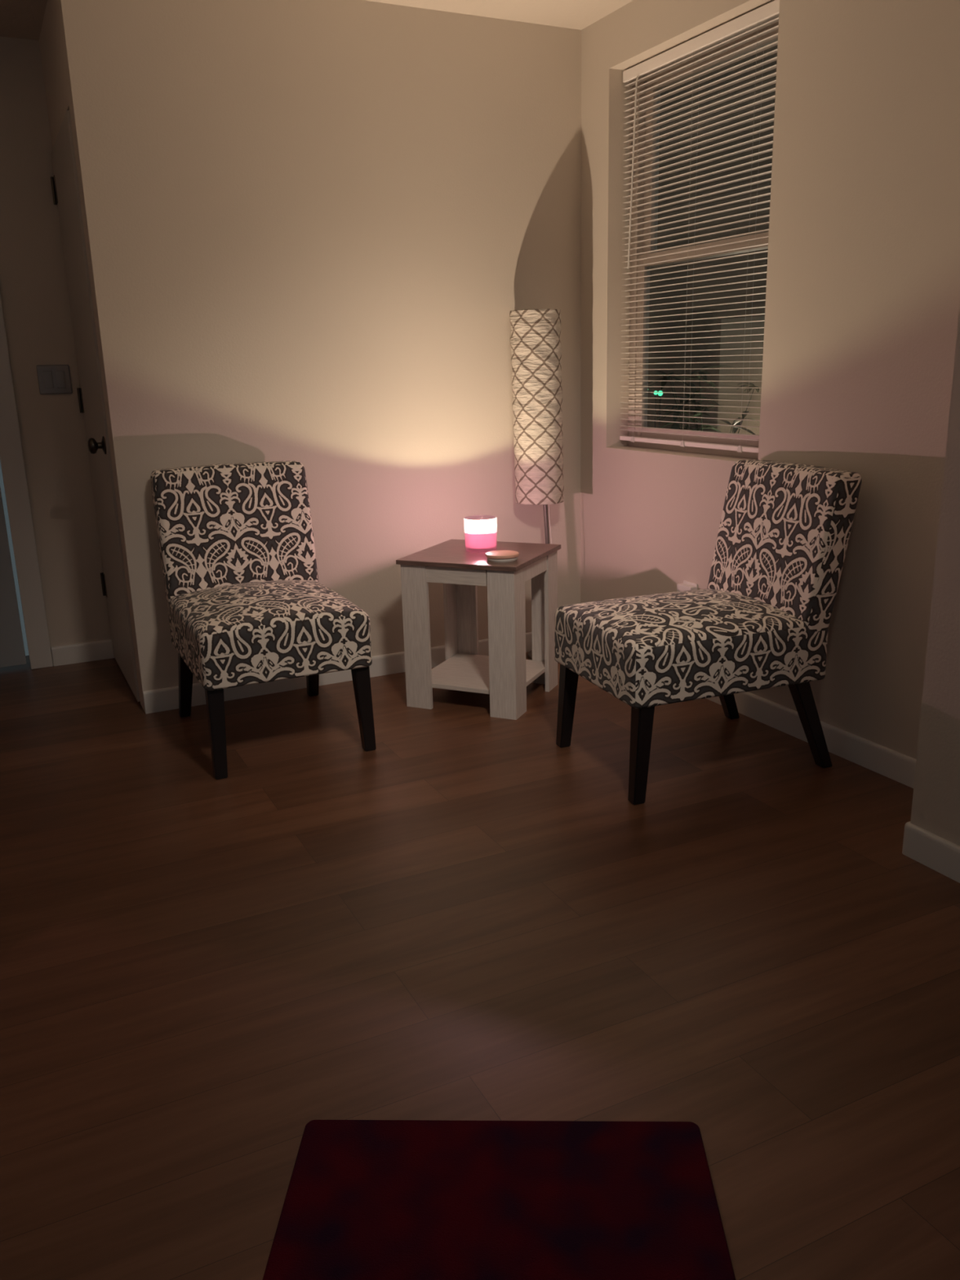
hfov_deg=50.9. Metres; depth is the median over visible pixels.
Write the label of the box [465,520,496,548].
jar candle
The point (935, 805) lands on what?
wall
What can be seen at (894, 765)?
baseboard
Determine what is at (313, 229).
wall
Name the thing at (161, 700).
baseboard
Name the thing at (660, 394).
garden light
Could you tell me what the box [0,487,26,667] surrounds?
door
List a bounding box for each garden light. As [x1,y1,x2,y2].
[653,391,657,427]
[657,391,662,427]
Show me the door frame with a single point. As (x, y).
(11, 456)
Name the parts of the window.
sash, sash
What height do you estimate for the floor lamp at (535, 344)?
1.410 m
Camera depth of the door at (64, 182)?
3.77 m
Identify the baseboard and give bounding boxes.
[51,639,114,666]
[142,631,532,713]
[705,691,959,883]
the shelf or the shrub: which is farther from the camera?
the shrub
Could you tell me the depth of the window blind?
3.49 m
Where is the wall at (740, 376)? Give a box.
[717,315,764,435]
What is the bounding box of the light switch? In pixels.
[35,364,72,394]
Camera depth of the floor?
2.12 m
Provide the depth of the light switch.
4.11 m
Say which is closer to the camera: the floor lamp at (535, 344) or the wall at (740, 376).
the floor lamp at (535, 344)
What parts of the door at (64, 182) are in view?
knob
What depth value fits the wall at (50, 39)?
3.53 m
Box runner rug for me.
[262,1120,735,1279]
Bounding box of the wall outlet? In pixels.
[676,580,697,591]
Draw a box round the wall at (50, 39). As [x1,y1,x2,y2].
[39,0,69,148]
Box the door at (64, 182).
[50,110,140,702]
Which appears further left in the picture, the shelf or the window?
the shelf
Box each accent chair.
[150,461,376,779]
[554,459,862,804]
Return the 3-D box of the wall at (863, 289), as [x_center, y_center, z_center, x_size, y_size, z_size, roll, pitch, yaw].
[0.984,-0.927,3.264,0.170,2.440,2.215,-9,17,-25]
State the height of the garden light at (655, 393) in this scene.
1.234 m
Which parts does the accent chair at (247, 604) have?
leg, leg, backrest, seat, leg, leg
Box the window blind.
[619,0,779,453]
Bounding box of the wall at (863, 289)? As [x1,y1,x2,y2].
[580,0,959,759]
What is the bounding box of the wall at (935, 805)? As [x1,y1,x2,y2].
[910,306,959,845]
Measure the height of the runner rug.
0.009 m
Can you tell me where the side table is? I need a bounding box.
[395,538,560,719]
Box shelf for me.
[431,653,545,693]
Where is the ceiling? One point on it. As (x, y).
(19, 19)
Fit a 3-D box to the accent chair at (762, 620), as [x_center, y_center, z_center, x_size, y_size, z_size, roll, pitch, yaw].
[0.664,-0.067,3.079,0.730,0.893,0.538,-7,16,-20]
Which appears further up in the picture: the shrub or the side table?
the shrub
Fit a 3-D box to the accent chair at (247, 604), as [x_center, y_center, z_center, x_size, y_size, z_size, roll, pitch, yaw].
[-0.739,-0.116,3.393,0.538,0.893,0.730,-8,17,-24]
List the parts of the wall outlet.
plate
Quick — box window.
[627,17,778,459]
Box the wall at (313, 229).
[56,0,581,711]
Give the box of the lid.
[485,550,519,562]
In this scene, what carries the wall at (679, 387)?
on the ground
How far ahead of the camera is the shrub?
6.90 m
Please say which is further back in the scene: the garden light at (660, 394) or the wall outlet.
the garden light at (660, 394)
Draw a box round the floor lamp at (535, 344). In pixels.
[509,308,564,663]
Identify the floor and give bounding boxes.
[0,652,959,1279]
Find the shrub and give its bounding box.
[648,365,759,435]
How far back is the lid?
3.49 m
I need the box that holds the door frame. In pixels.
[0,293,53,669]
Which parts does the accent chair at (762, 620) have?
leg, leg, seat, leg, backrest, leg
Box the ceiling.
[0,0,633,39]

